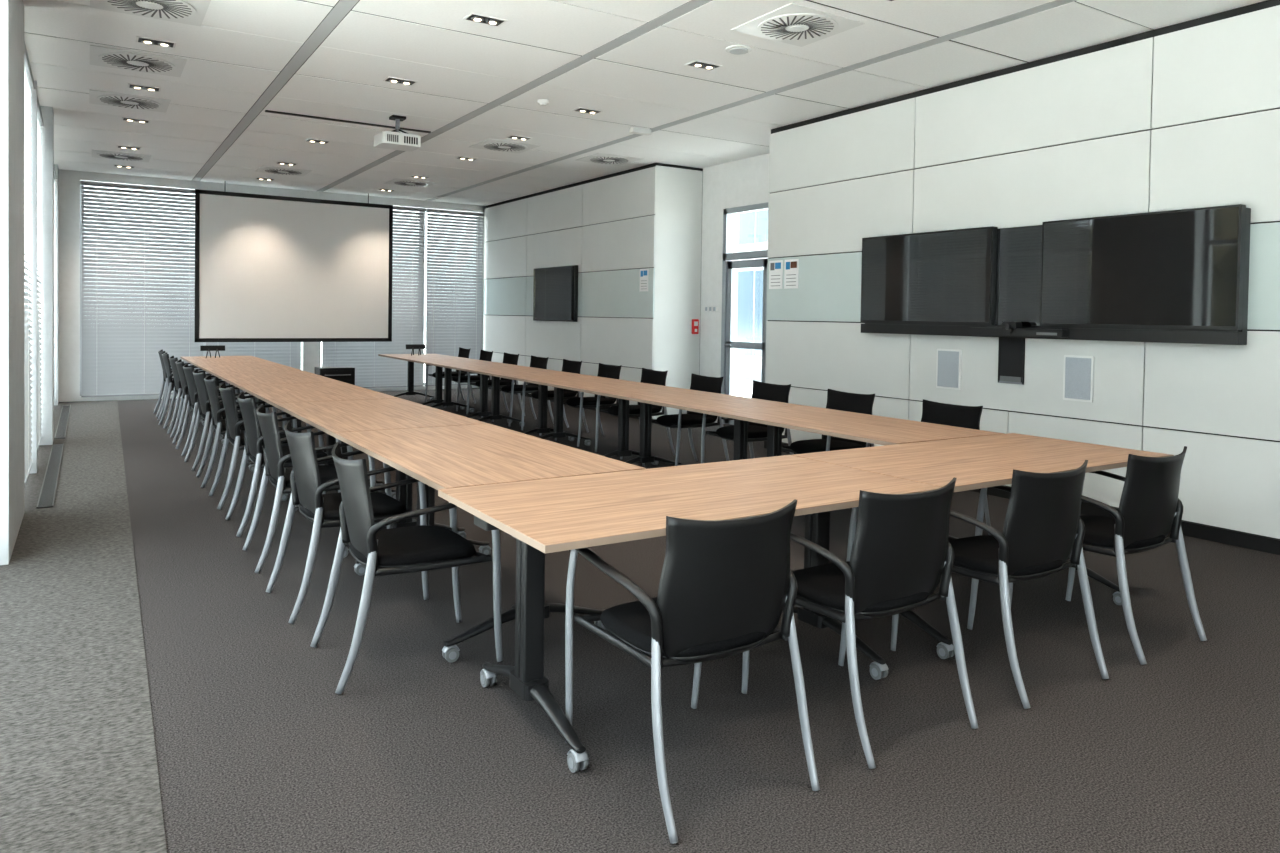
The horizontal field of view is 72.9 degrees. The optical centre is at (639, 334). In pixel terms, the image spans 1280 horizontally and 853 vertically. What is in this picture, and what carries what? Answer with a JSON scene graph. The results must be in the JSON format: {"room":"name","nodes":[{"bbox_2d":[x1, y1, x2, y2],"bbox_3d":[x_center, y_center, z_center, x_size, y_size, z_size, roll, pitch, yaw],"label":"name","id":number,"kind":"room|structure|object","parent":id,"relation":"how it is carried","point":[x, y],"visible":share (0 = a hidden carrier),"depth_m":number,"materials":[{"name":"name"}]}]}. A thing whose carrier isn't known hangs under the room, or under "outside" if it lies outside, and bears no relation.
{"room":"conference room","nodes":[
{"label":"conference room","id":0,"kind":"room"},
{"bbox_2d":[0,0,58,564],"bbox_3d":[-3.808,-0.466,5.003,0.450,3.400,18.550,0,1,-32],"label":"wall","id":1,"kind":"structure","parent":0,"point":[12,385],"depth_m":5.12,"materials":[{"name":"white paint"}]},
{"bbox_2d":[24,81,36,473],"bbox_3d":[-5.198,-0.470,7.177,0.340,3.270,3.410,0,1,-32],"label":"window","id":2,"kind":"structure","parent":1,"relation":"in","point":[33,188],"depth_m":7.21,"materials":[{"name":"grey"}]},
{"bbox_2d":[24,41,33,484],"bbox_3d":[-4.631,-0.482,6.518,0.060,3.160,1.590,0,1,-32],"label":"blind","id":3,"kind":"object","parent":2,"relation":"attached to","point":[28,77],"visible":0.51,"depth_m":6.67,"materials":[{"name":"white plastic"}]},
{"bbox_2d":[37,96,42,450],"bbox_3d":[-5.554,-0.527,7.968,0.060,3.160,1.610,0,1,-32],"label":"blind","id":4,"kind":"object","parent":1,"relation":"attached to","point":[39,114],"visible":0.39,"depth_m":8.32,"materials":[{"name":"white plastic"}]},
{"bbox_2d":[54,167,55,401],"bbox_3d":[-7.756,-0.636,11.425,0.060,3.160,1.810,0,1,-32],"label":"blind","id":5,"kind":"object","parent":1,"relation":"attached to","point":[54,167],"visible":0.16,"depth_m":12.03,"materials":[{"name":"white plastic"}]},
{"bbox_2d":[59,169,485,401],"bbox_3d":[-5.412,-0.703,14.736,7.900,3.400,0.400,0,1,-32],"label":"wall","id":6,"kind":"structure","parent":0,"point":[69,180],"depth_m":12.80,"materials":[{"name":"white paint"}]},
{"bbox_2d":[80,181,172,395],"bbox_3d":[-7.654,-0.677,13.369,1.650,3.200,0.060,0,1,-32],"label":"window","id":7,"kind":"structure","parent":6,"relation":"in","point":[81,185],"depth_m":12.89,"materials":[{"name":"grey"}]},
{"bbox_2d":[81,181,202,396],"bbox_3d":[-7.546,-0.661,13.200,1.610,3.180,0.060,0,1,-32],"label":"blind","id":8,"kind":"object","parent":7,"relation":"attached to","point":[120,355],"visible":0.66,"depth_m":13.13,"materials":[{"name":"white plastic"}]},
{"bbox_2d":[206,342,300,391],"bbox_3d":[-6.235,-0.660,14.036,1.420,3.180,0.060,0,1,-32],"label":"blind","id":9,"kind":"object","parent":6,"relation":"attached to","point":[284,353],"visible":0.09,"depth_m":14.16,"materials":[{"name":"white plastic"}]},
{"bbox_2d":[362,212,422,386],"bbox_3d":[-4.723,-0.673,15.235,1.800,3.200,0.060,0,1,-32],"label":"window","id":10,"kind":"structure","parent":6,"relation":"in","point":[421,212],"depth_m":15.66,"materials":[{"name":"grey"}]},
{"bbox_2d":[322,206,424,387],"bbox_3d":[-4.615,-0.658,15.067,1.740,3.180,0.060,0,1,-32],"label":"blind","id":11,"kind":"object","parent":10,"relation":"attached to","point":[372,370],"visible":0.48,"depth_m":15.30,"materials":[{"name":"white plastic"}]},
{"bbox_2d":[422,209,478,384],"bbox_3d":[-3.491,-0.672,16.020,1.120,3.200,0.060,0,1,-32],"label":"window","id":12,"kind":"structure","parent":6,"relation":"in","point":[423,382],"depth_m":15.71,"materials":[{"name":"grey"}]},
{"bbox_2d":[425,209,483,385],"bbox_3d":[-3.384,-0.657,15.851,1.080,3.180,0.060,0,1,-32],"label":"blind","id":13,"kind":"object","parent":12,"relation":"attached to","point":[453,304],"visible":0.87,"depth_m":15.83,"materials":[{"name":"white plastic"}]},
{"bbox_2d":[483,163,702,418],"bbox_3d":[-0.989,-0.621,14.012,0.915,3.400,5.775,0,1,-32],"label":"wall","id":14,"kind":"structure","parent":0,"point":[614,226],"depth_m":12.33,"materials":[{"name":"white"}]},
{"bbox_2d":[533,265,577,321],"bbox_3d":[-1.344,-0.633,13.647,0.056,0.850,1.430,0,1,-32],"label":"flat-screen tv","id":15,"kind":"object","parent":14,"relation":"attached to","point":[555,289],"visible":1,"depth_m":13.53,"materials":[{"name":"black"}]},
{"bbox_2d":[639,269,648,291],"bbox_3d":[0.052,-0.721,11.521,0.004,0.300,0.210,0,1,-32],"label":"notice sheet","id":16,"kind":"object","parent":14,"relation":"attached to","point":[643,272],"visible":1,"depth_m":11.53,"materials":[{"name":"white paper"}]},
{"bbox_2d":[692,319,698,333],"bbox_3d":[0.745,-0.104,11.685,0.090,0.200,0.037,0,1,-32],"label":"fire alarm","id":17,"kind":"object","parent":14,"relation":"attached to","point":[695,322],"visible":1,"depth_m":11.67,"materials":[{"name":"red plastic"}]},
{"bbox_2d":[23,0,1265,205],"bbox_3d":[-0.612,-2.286,6.921,8.200,0.250,18.850,0,1,-32],"label":"ceiling","id":18,"kind":"structure","parent":0,"point":[625,60],"depth_m":7.26,"materials":[{"name":"grey"}]},
{"bbox_2d":[92,150,150,161],"bbox_3d":[-6.843,-2.343,11.437,0.660,0.019,0.620,0,1,-32],"label":"air diffuser","id":19,"kind":"object","parent":18,"relation":"in","point":[95,153],"depth_m":11.38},
{"bbox_2d":[89,89,170,112],"bbox_3d":[-4.946,-2.249,8.402,0.660,0.019,0.620,0,1,-32],"label":"air diffuser","id":20,"kind":"object","parent":18,"relation":"in","point":[95,96],"depth_m":8.35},
{"bbox_2d":[122,117,149,122],"bbox_3d":[-5.364,-2.275,9.226,0.260,0.016,0.150,0,1,-32],"label":"recessed light","id":21,"kind":"object","parent":18,"relation":"in","point":[123,118],"visible":1,"depth_m":9.20,"materials":[{"name":"white plastic"}]},
{"bbox_2d":[90,45,186,76],"bbox_3d":[-4.081,-2.206,7.045,0.660,0.019,0.620,0,1,-32],"label":"air diffuser","id":22,"kind":"object","parent":18,"relation":"in","point":[99,55],"depth_m":7.00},
{"bbox_2d":[127,83,160,91],"bbox_3d":[-4.494,-2.232,7.861,0.260,0.016,0.150,0,1,-32],"label":"recessed light","id":23,"kind":"object","parent":18,"relation":"in","point":[135,86],"visible":1,"depth_m":7.84,"materials":[{"name":"white plastic"}]},
{"bbox_2d":[90,0,210,26],"bbox_3d":[-3.217,-2.164,5.687,0.660,0.019,0.620,0,1,-32],"label":"air diffuser","id":24,"kind":"object","parent":18,"relation":"in","point":[191,12],"depth_m":5.76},
{"bbox_2d":[136,36,175,47],"bbox_3d":[-3.635,-2.189,6.511,0.260,0.016,0.150,0,1,-32],"label":"recessed light","id":25,"kind":"object","parent":18,"relation":"in","point":[139,39],"visible":1,"depth_m":6.49,"materials":[{"name":"white plastic"}]},
{"bbox_2d":[255,166,311,175],"bbox_3d":[-5.129,-2.340,12.469,0.660,0.019,0.620,0,1,-32],"label":"air diffuser","id":26,"kind":"object","parent":18,"relation":"attached to","point":[264,169],"depth_m":12.41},
{"bbox_2d":[195,189,392,341],"bbox_3d":[-5.603,-1.135,14.204,3.035,2.511,0.230,0,1,-32],"label":"projection screen","id":27,"kind":"object","parent":18,"relation":"hanging from","point":[269,268],"visible":1,"depth_m":14.04,"materials":[{"name":"white fabric"}]},
{"bbox_2d":[265,110,430,132],"bbox_3d":[-3.043,-2.241,9.157,1.700,0.013,0.050,0,1,-32],"label":"rail","id":28,"kind":"object","parent":18,"relation":"attached to","point":[268,111],"depth_m":9.10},
{"bbox_2d":[374,115,420,151],"bbox_3d":[-2.502,-2.078,8.921,0.400,0.310,0.366,0,1,-32],"label":"ceiling projector","id":29,"kind":"object","parent":18,"relation":"hanging from","point":[394,140],"depth_m":8.82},
{"bbox_2d":[383,76,417,85],"bbox_3d":[-2.074,-2.188,7.505,0.260,0.016,0.150,0,1,-32],"label":"recessed light","id":30,"kind":"object","parent":18,"relation":"in","point":[387,79],"visible":1,"depth_m":7.48,"materials":[{"name":"white plastic"}]},
{"bbox_2d":[384,178,437,187],"bbox_3d":[-3.552,-2.338,13.438,0.660,0.019,0.620,0,1,-32],"label":"air diffuser","id":31,"kind":"object","parent":18,"relation":"attached to","point":[404,182],"depth_m":13.38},
{"bbox_2d":[463,12,506,26],"bbox_3d":[-1.054,-2.137,5.903,0.260,0.016,0.150,0,1,-32],"label":"recessed light","id":32,"kind":"object","parent":18,"relation":"in","point":[474,17],"visible":1,"depth_m":5.88,"materials":[{"name":"white plastic"}]},
{"bbox_2d":[470,139,540,152],"bbox_3d":[-1.620,-2.242,10.366,0.660,0.019,0.620,0,1,-32],"label":"air diffuser","id":33,"kind":"object","parent":18,"relation":"in","point":[488,144],"depth_m":10.31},
{"bbox_2d":[506,135,531,139],"bbox_3d":[-1.373,-2.228,9.848,0.260,0.016,0.150,0,1,-32],"label":"recessed light","id":34,"kind":"object","parent":18,"relation":"in","point":[510,136],"visible":1,"depth_m":9.82,"materials":[{"name":"white plastic"}]},
{"bbox_2d":[572,107,602,113],"bbox_3d":[-0.514,-2.186,8.499,0.260,0.016,0.150,0,1,-32],"label":"recessed light","id":35,"kind":"object","parent":18,"relation":"in","point":[580,109],"visible":1,"depth_m":8.47,"materials":[{"name":"white plastic"}]},
{"bbox_2d":[576,153,642,165],"bbox_3d":[-0.397,-2.240,11.145,0.660,0.019,0.620,0,1,-32],"label":"air diffuser","id":36,"kind":"object","parent":18,"relation":"attached to","point":[601,158],"depth_m":11.08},
{"bbox_2d":[629,127,651,135],"bbox_3d":[0.005,-2.179,9.304,0.240,0.050,0.080,0,1,-32],"label":"emergency light","id":37,"kind":"object","parent":18,"relation":"attached to","point":[634,130],"visible":1,"depth_m":9.27,"materials":[{"name":"white plastic"}]},
{"bbox_2d":[685,60,721,69],"bbox_3d":[0.506,-2.136,6.897,0.260,0.016,0.150,0,1,-32],"label":"recessed light","id":38,"kind":"object","parent":18,"relation":"in","point":[696,63],"visible":1,"depth_m":6.87,"materials":[{"name":"white plastic"}]},
{"bbox_2d":[726,45,751,54],"bbox_3d":[0.739,-2.121,6.476,0.200,0.020,0.200,0,1,-32],"label":"smoke detector","id":39,"kind":"object","parent":18,"relation":"attached to","point":[735,49],"depth_m":6.44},
{"bbox_2d":[731,3,864,46],"bbox_3d":[1.077,-2.105,5.945,0.660,0.019,0.620,0,1,-32],"label":"air diffuser","id":40,"kind":"object","parent":18,"relation":"attached to","point":[792,23],"depth_m":5.90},
{"bbox_2d":[117,388,1279,852],"bbox_3d":[-0.666,1.338,7.000,8.200,0.200,18.850,0,1,-32],"label":"floor","id":41,"kind":"structure","parent":0,"point":[257,748],"depth_m":3.08,"materials":[{"name":"carpet"}]},
{"bbox_2d":[0,400,166,852],"bbox_3d":[-3.413,1.233,5.129,0.995,0.001,18.250,0,1,-32],"label":"carpet strip","id":42,"kind":"object","parent":41,"relation":"on","point":[79,769],"visible":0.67,"depth_m":3.32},
{"bbox_2d":[36,444,63,508],"bbox_3d":[-4.998,1.155,7.380,0.096,0.012,3.252,0,1,-32],"label":"grille","id":43,"kind":"object","parent":42,"relation":"on","point":[46,499],"visible":1,"depth_m":6.97,"materials":[{"name":"black"}]},
{"bbox_2d":[54,405,70,438],"bbox_3d":[-7.118,1.050,10.710,0.096,0.012,3.650,0,1,-32],"label":"grille","id":44,"kind":"object","parent":42,"relation":"on","point":[61,429],"visible":1,"depth_m":10.31,"materials":[{"name":"black"}]},
{"bbox_2d":[153,349,208,417],"bbox_3d":[-6.046,0.633,11.459,0.647,0.853,0.590,0,1,-32],"label":"chair","id":45,"kind":"object","parent":41,"relation":"on","point":[165,379],"visible":0.42,"depth_m":11.25,"materials":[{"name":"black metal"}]},
{"bbox_2d":[157,352,215,424],"bbox_3d":[-5.596,0.656,10.730,0.647,0.853,0.590,0,1,-30],"label":"chair","id":46,"kind":"object","parent":41,"relation":"on","point":[170,385],"visible":0.48,"depth_m":10.44,"materials":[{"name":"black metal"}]},
{"bbox_2d":[163,355,228,433],"bbox_3d":[-5.121,0.678,10.017,0.647,0.853,0.590,0,1,-33],"label":"chair","id":47,"kind":"object","parent":41,"relation":"on","point":[177,384],"visible":0.52,"depth_m":9.77,"materials":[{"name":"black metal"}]},
{"bbox_2d":[170,359,238,443],"bbox_3d":[-4.660,0.701,9.295,0.647,0.853,0.590,0,1,-30],"label":"chair","id":48,"kind":"object","parent":41,"relation":"on","point":[184,398],"visible":0.44,"depth_m":9.03,"materials":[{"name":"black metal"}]},
{"bbox_2d":[175,364,252,456],"bbox_3d":[-4.200,0.724,8.572,0.647,0.853,0.590,0,2,-34],"label":"chair","id":49,"kind":"object","parent":41,"relation":"on","point":[192,390],"visible":0.52,"depth_m":8.34,"materials":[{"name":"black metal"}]},
{"bbox_2d":[180,356,270,421],"bbox_3d":[-5.476,0.698,11.440,0.898,0.740,1.711,0,1,-33],"label":"conference table","id":50,"kind":"object","parent":41,"relation":"on","point":[191,359],"visible":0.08,"depth_m":11.35,"materials":[{"name":"brown laminate"}]},
{"bbox_2d":[200,345,224,357],"bbox_3d":[-5.738,0.234,11.652,0.300,0.165,0.131,0,1,-32],"label":"sign","id":51,"kind":"object","parent":50,"relation":"on","point":[220,347],"visible":1,"depth_m":11.67,"materials":[{"name":"black"}]},
{"bbox_2d":[184,369,269,470],"bbox_3d":[-3.734,0.746,7.853,0.647,0.853,0.590,0,2,-34],"label":"chair","id":52,"kind":"object","parent":41,"relation":"on","point":[204,409],"visible":0.51,"depth_m":7.62,"materials":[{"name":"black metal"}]},
{"bbox_2d":[196,375,286,487],"bbox_3d":[-3.270,0.769,7.133,0.647,0.853,0.590,0,1,-31],"label":"chair","id":53,"kind":"object","parent":41,"relation":"on","point":[217,423],"visible":0.59,"depth_m":6.89,"materials":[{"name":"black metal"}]},
{"bbox_2d":[194,362,302,439],"bbox_3d":[-4.545,0.743,9.998,0.898,0.740,1.711,0,1,-33],"label":"conference table","id":54,"kind":"object","parent":41,"relation":"on","point":[253,366],"visible":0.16,"depth_m":9.92,"materials":[{"name":"brown laminate"}]},
{"bbox_2d":[209,382,311,509],"bbox_3d":[-2.802,0.792,6.416,0.647,0.853,0.590,0,1,-32],"label":"chair","id":55,"kind":"object","parent":41,"relation":"on","point":[233,434],"visible":0.58,"depth_m":6.18,"materials":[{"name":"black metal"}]},
{"bbox_2d":[212,371,341,464],"bbox_3d":[-3.614,0.789,8.556,0.898,0.740,1.711,0,1,-33],"label":"conference table","id":56,"kind":"object","parent":41,"relation":"on","point":[235,379],"visible":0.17,"depth_m":8.43,"materials":[{"name":"brown laminate"}]},
{"bbox_2d":[225,392,341,536],"bbox_3d":[-2.334,0.814,5.698,0.647,0.853,0.590,0,1,-32],"label":"chair","id":57,"kind":"object","parent":41,"relation":"on","point":[253,449],"visible":0.65,"depth_m":5.48,"materials":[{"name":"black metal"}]},
{"bbox_2d":[242,404,375,573],"bbox_3d":[-1.889,0.837,4.965,0.647,0.853,0.590,0,1,-31],"label":"chair","id":58,"kind":"object","parent":41,"relation":"on","point":[274,470],"visible":0.67,"depth_m":4.75,"materials":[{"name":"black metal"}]},
{"bbox_2d":[238,382,397,500],"bbox_3d":[-2.683,0.834,7.114,0.898,0.740,1.711,0,1,-33],"label":"conference table","id":59,"kind":"object","parent":41,"relation":"on","point":[271,394],"visible":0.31,"depth_m":6.94,"materials":[{"name":"brown laminate"}]},
{"bbox_2d":[315,366,354,384],"bbox_3d":[-4.858,0.776,13.808,0.540,0.500,0.438,0,1,-32],"label":"trolley","id":60,"kind":"object","parent":41,"relation":"on","point":[346,374],"visible":0.41,"depth_m":13.69,"materials":[{"name":"black metal"}]},
{"bbox_2d":[266,420,428,623],"bbox_3d":[-1.432,0.860,4.241,0.647,0.853,0.590,0,2,-34],"label":"chair","id":61,"kind":"object","parent":41,"relation":"on","point":[307,489],"visible":0.75,"depth_m":4.06,"materials":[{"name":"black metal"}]},
{"bbox_2d":[274,398,488,557],"bbox_3d":[-1.753,0.879,5.672,0.898,0.740,1.711,0,1,-33],"label":"conference table","id":62,"kind":"object","parent":41,"relation":"on","point":[330,417],"visible":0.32,"depth_m":5.41,"materials":[{"name":"brown laminate"}]},
{"bbox_2d":[310,442,502,694],"bbox_3d":[-0.953,0.882,3.530,0.647,0.853,0.590,0,1,-31],"label":"chair","id":63,"kind":"object","parent":41,"relation":"on","point":[411,549],"visible":0.94,"depth_m":3.38,"materials":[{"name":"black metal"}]},
{"bbox_2d":[378,354,469,409],"bbox_3d":[-3.207,0.700,12.884,0.898,0.740,1.711,0,1,-32],"label":"conference table","id":64,"kind":"object","parent":41,"relation":"on","point":[407,357],"visible":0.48,"depth_m":12.73,"materials":[{"name":"brown laminate"}]},
{"bbox_2d":[406,344,425,355],"bbox_3d":[-3.393,0.236,13.146,0.300,0.165,0.131,0,1,-32],"label":"sign","id":65,"kind":"object","parent":64,"relation":"on","point":[408,346],"visible":1,"depth_m":13.16,"materials":[{"name":"black"}]},
{"bbox_2d":[425,347,475,403],"bbox_3d":[-2.933,0.637,13.428,0.647,0.853,0.590,0,1,-31],"label":"chair","id":66,"kind":"object","parent":41,"relation":"on","point":[463,352],"visible":0.3,"depth_m":13.49,"materials":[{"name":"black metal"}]},
{"bbox_2d":[412,359,519,422],"bbox_3d":[-2.305,0.746,11.424,0.898,0.740,1.711,0,1,-32],"label":"conference table","id":67,"kind":"object","parent":41,"relation":"on","point":[450,364],"visible":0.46,"depth_m":11.28,"materials":[{"name":"brown laminate"}]},
{"bbox_2d":[445,350,492,410],"bbox_3d":[-2.451,0.661,12.650,0.647,0.853,0.590,0,1,-31],"label":"chair","id":68,"kind":"object","parent":41,"relation":"on","point":[484,355],"visible":0.37,"depth_m":12.53,"materials":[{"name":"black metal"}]},
{"bbox_2d":[334,424,645,662],"bbox_3d":[-0.822,0.925,4.230,0.898,0.740,1.711,0,1,-33],"label":"conference table","id":69,"kind":"object","parent":41,"relation":"on","point":[440,457],"visible":0.65,"depth_m":3.98,"materials":[{"name":"brown laminate"}]},
{"bbox_2d":[466,352,524,417],"bbox_3d":[-1.970,0.685,11.872,0.647,0.853,0.590,0,2,-34],"label":"chair","id":70,"kind":"object","parent":41,"relation":"on","point":[508,358],"visible":0.43,"depth_m":11.92,"materials":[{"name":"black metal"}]},
{"bbox_2d":[455,366,583,440],"bbox_3d":[-1.404,0.791,9.963,0.898,0.740,1.711,0,1,-32],"label":"conference table","id":71,"kind":"object","parent":41,"relation":"on","point":[507,372],"visible":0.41,"depth_m":9.78,"materials":[{"name":"brown laminate"}]},
{"bbox_2d":[492,355,553,425],"bbox_3d":[-1.489,0.709,11.094,0.647,0.853,0.590,0,2,-34],"label":"chair","id":72,"kind":"object","parent":41,"relation":"on","point":[536,362],"visible":0.44,"depth_m":11.04,"materials":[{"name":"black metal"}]},
{"bbox_2d":[521,359,588,435],"bbox_3d":[-1.008,0.733,10.316,0.647,0.853,0.590,0,1,-32],"label":"chair","id":73,"kind":"object","parent":41,"relation":"on","point":[568,366],"visible":0.34,"depth_m":10.37,"materials":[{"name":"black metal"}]},
{"bbox_2d":[555,363,621,446],"bbox_3d":[-0.526,0.758,9.538,0.647,0.853,0.590,0,1,-34],"label":"chair","id":74,"kind":"object","parent":41,"relation":"on","point":[607,371],"visible":0.51,"depth_m":9.47,"materials":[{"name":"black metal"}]},
{"bbox_2d":[512,375,675,464],"bbox_3d":[-0.502,0.837,8.503,0.898,0.740,1.711,0,1,-32],"label":"conference table","id":75,"kind":"object","parent":41,"relation":"on","point":[582,383],"visible":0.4,"depth_m":8.29,"materials":[{"name":"brown laminate"}]},
{"bbox_2d":[595,368,674,458],"bbox_3d":[-0.045,0.782,8.760,0.647,0.853,0.590,0,1,-32],"label":"chair","id":76,"kind":"object","parent":41,"relation":"on","point":[648,376],"visible":0.45,"depth_m":8.81,"materials":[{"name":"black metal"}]},
{"bbox_2d":[642,373,729,465],"bbox_3d":[0.436,0.806,7.982,0.647,0.853,0.590,0,2,-34],"label":"chair","id":77,"kind":"object","parent":41,"relation":"on","point":[690,420],"visible":0.5,"depth_m":7.93,"materials":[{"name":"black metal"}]},
{"bbox_2d":[438,455,940,772],"bbox_3d":[0.219,0.960,3.330,1.746,0.740,0.898,0,1,-32],"label":"conference table","id":78,"kind":"object","parent":41,"relation":"on","point":[550,515],"visible":0.81,"depth_m":3.09,"materials":[{"name":"brown laminate"}]},
{"bbox_2d":[565,499,819,843],"bbox_3d":[0.149,0.917,2.688,0.590,0.853,0.647,0,1,-32],"label":"chair","id":79,"kind":"object","parent":41,"relation":"on","point":[725,586],"visible":0.97,"depth_m":2.48,"materials":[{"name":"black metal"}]},
{"bbox_2d":[591,387,801,465],"bbox_3d":[0.400,0.882,7.043,0.898,0.740,1.711,0,1,-32],"label":"conference table","id":80,"kind":"object","parent":41,"relation":"on","point":[678,398],"visible":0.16,"depth_m":6.95,"materials":[{"name":"brown laminate"}]},
{"bbox_2d":[701,380,793,463],"bbox_3d":[0.917,0.830,7.204,0.647,0.853,0.590,0,1,-33],"label":"chair","id":81,"kind":"object","parent":41,"relation":"on","point":[760,390],"visible":0.41,"depth_m":7.25,"materials":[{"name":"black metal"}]},
{"bbox_2d":[782,389,874,453],"bbox_3d":[1.398,0.854,6.426,0.647,0.853,0.590,0,2,-34],"label":"chair","id":82,"kind":"object","parent":41,"relation":"on","point":[836,400],"visible":0.37,"depth_m":6.48,"materials":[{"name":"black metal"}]},
{"bbox_2d":[708,405,1004,539],"bbox_3d":[1.301,0.927,5.582,0.898,0.740,1.711,0,1,-32],"label":"conference table","id":83,"kind":"object","parent":41,"relation":"on","point":[881,430],"visible":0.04,"depth_m":5.44,"materials":[{"name":"brown laminate"}]},
{"bbox_2d":[741,477,978,768],"bbox_3d":[0.773,0.918,3.085,0.590,0.853,0.647,0,1,-33],"label":"chair","id":84,"kind":"object","parent":41,"relation":"on","point":[899,549],"visible":0.84,"depth_m":2.87,"materials":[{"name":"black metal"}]},
{"bbox_2d":[866,399,990,534],"bbox_3d":[1.879,0.879,5.648,0.647,0.853,0.590,0,1,-33],"label":"chair","id":85,"kind":"object","parent":41,"relation":"on","point":[932,412],"visible":0.15,"depth_m":5.78,"materials":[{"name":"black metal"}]},
{"bbox_2d":[793,433,1173,658],"bbox_3d":[1.697,0.962,4.272,1.746,0.740,0.898,0,1,-32],"label":"conference table","id":86,"kind":"object","parent":41,"relation":"on","point":[978,462],"visible":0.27,"depth_m":4.13,"materials":[{"name":"brown laminate"}]},
{"bbox_2d":[891,460,1108,708],"bbox_3d":[1.452,0.919,3.517,0.590,0.853,0.647,0,1,-32],"label":"chair","id":87,"kind":"object","parent":41,"relation":"on","point":[1043,524],"visible":0.84,"depth_m":3.31,"materials":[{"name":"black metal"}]},
{"bbox_2d":[1009,446,1206,664],"bbox_3d":[2.110,0.919,3.936,0.590,0.853,0.647,0,1,-33],"label":"chair","id":88,"kind":"object","parent":41,"relation":"on","point":[1150,506],"visible":0.74,"depth_m":3.71,"materials":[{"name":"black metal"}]},
{"bbox_2d":[700,163,733,422],"bbox_3d":[1.019,-0.537,11.572,0.150,3.400,0.490,0,1,-32],"label":"wall","id":89,"kind":"structure","parent":0,"point":[713,196],"depth_m":11.52,"materials":[{"name":"white paint"}]},
{"bbox_2d":[725,153,768,208],"bbox_3d":[1.429,-1.918,10.931,0.150,0.600,0.960,0,1,-32],"label":"lintel","id":90,"kind":"object","parent":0,"point":[746,180],"visible":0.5,"depth_m":10.91,"materials":[{"name":"white paint"}]},
{"bbox_2d":[721,202,767,424],"bbox_3d":[1.340,-0.218,10.927,0.160,2.800,0.960,0,1,-32],"label":"door","id":91,"kind":"structure","parent":90,"relation":"attached to","point":[730,264],"depth_m":11.20,"materials":[{"name":"silver metal"}]},
{"bbox_2d":[765,0,1279,539],"bbox_3d":[4.475,-0.348,5.270,0.991,3.400,10.100,0,1,-32],"label":"wall","id":92,"kind":"structure","parent":0,"point":[1184,115],"depth_m":6.37,"materials":[{"name":"white"}]},
{"bbox_2d":[769,260,782,288],"bbox_3d":[1.429,-0.628,9.127,0.004,0.300,0.210,0,1,-32],"label":"notice sheet","id":93,"kind":"object","parent":92,"relation":"attached to","point":[775,267],"visible":1,"depth_m":9.13,"materials":[{"name":"white paper"}]},
{"bbox_2d":[784,259,798,288],"bbox_3d":[1.558,-0.622,8.924,0.004,0.300,0.210,0,1,-32],"label":"notice sheet","id":94,"kind":"object","parent":92,"relation":"attached to","point":[791,267],"visible":1,"depth_m":8.92,"materials":[{"name":"white paper"}]},
{"bbox_2d":[936,349,961,389],"bbox_3d":[2.594,0.291,7.288,0.017,0.333,0.240,0,1,-32],"label":"wall speaker","id":95,"kind":"object","parent":92,"relation":"attached to","point":[948,364],"visible":1,"depth_m":7.28,"materials":[{"name":"white plastic"}]},
{"bbox_2d":[998,337,1024,384],"bbox_3d":[2.913,0.205,6.795,0.035,0.360,0.220,0,1,-32],"label":"duct","id":96,"kind":"object","parent":92,"relation":"attached to","point":[1011,352],"visible":0.96,"depth_m":6.79,"materials":[{"name":"black"}]},
{"bbox_2d":[764,441,1279,554],"bbox_3d":[4.046,1.306,5.043,0.015,0.090,10.090,0,1,-32],"label":"baseboard","id":97,"kind":"structure","parent":92,"relation":"attached to","point":[1244,540],"depth_m":5.58,"materials":[{"name":"black metal"}]},
{"bbox_2d":[861,208,1250,344],"bbox_3d":[2.916,-0.401,6.683,0.118,0.853,3.100,0,1,-32],"label":"panel","id":98,"kind":"object","parent":92,"relation":"attached to","point":[1019,249],"visible":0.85,"depth_m":6.58,"materials":[{"name":"black"}]},
{"bbox_2d":[860,226,997,324],"bbox_3d":[2.419,-0.478,7.393,0.056,0.775,1.365,0,1,-32],"label":"flat-screen tv","id":99,"kind":"object","parent":98,"relation":"attached to","point":[948,276],"visible":1,"depth_m":7.30,"materials":[{"name":"black"}]},
{"bbox_2d":[967,322,1068,337],"bbox_3d":[2.846,-0.041,6.579,0.108,0.110,0.800,0,1,-32],"label":"camera","id":100,"kind":"object","parent":98,"relation":"attached to","point":[1008,328],"visible":1,"depth_m":6.54,"materials":[{"name":"black"}]},
{"bbox_2d":[1040,204,1245,329],"bbox_3d":[3.363,-0.431,5.911,0.056,0.775,1.320,0,1,-32],"label":"flat-screen tv","id":101,"kind":"object","parent":98,"relation":"attached to","point":[1183,268],"visible":1,"depth_m":5.80,"materials":[{"name":"black"}]},
{"bbox_2d":[1063,355,1093,401],"bbox_3d":[3.202,0.322,6.334,0.017,0.333,0.225,0,1,-32],"label":"wall speaker","id":102,"kind":"object","parent":92,"relation":"attached to","point":[1078,371],"visible":1,"depth_m":6.32,"materials":[{"name":"white plastic"}]},
{"label":"outside","id":103,"kind":"structure","parent":0,"visible":0},
{"bbox_2d":[321,330,759,397],"bbox_3d":[-16.516,1.393,7.315,140.000,0.200,130.000,0,1,-32],"label":"ground","id":104,"kind":"structure","parent":103,"point":[743,388],"depth_m":21.48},
{"bbox_2d":[733,210,767,381],"bbox_3d":[2.538,-2.438,24.073,0.260,7.300,26.000,0,1,-32],"label":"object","id":105,"kind":"structure","parent":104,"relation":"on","point":[750,229],"depth_m":23.24,"materials":[{"name":"grey"}]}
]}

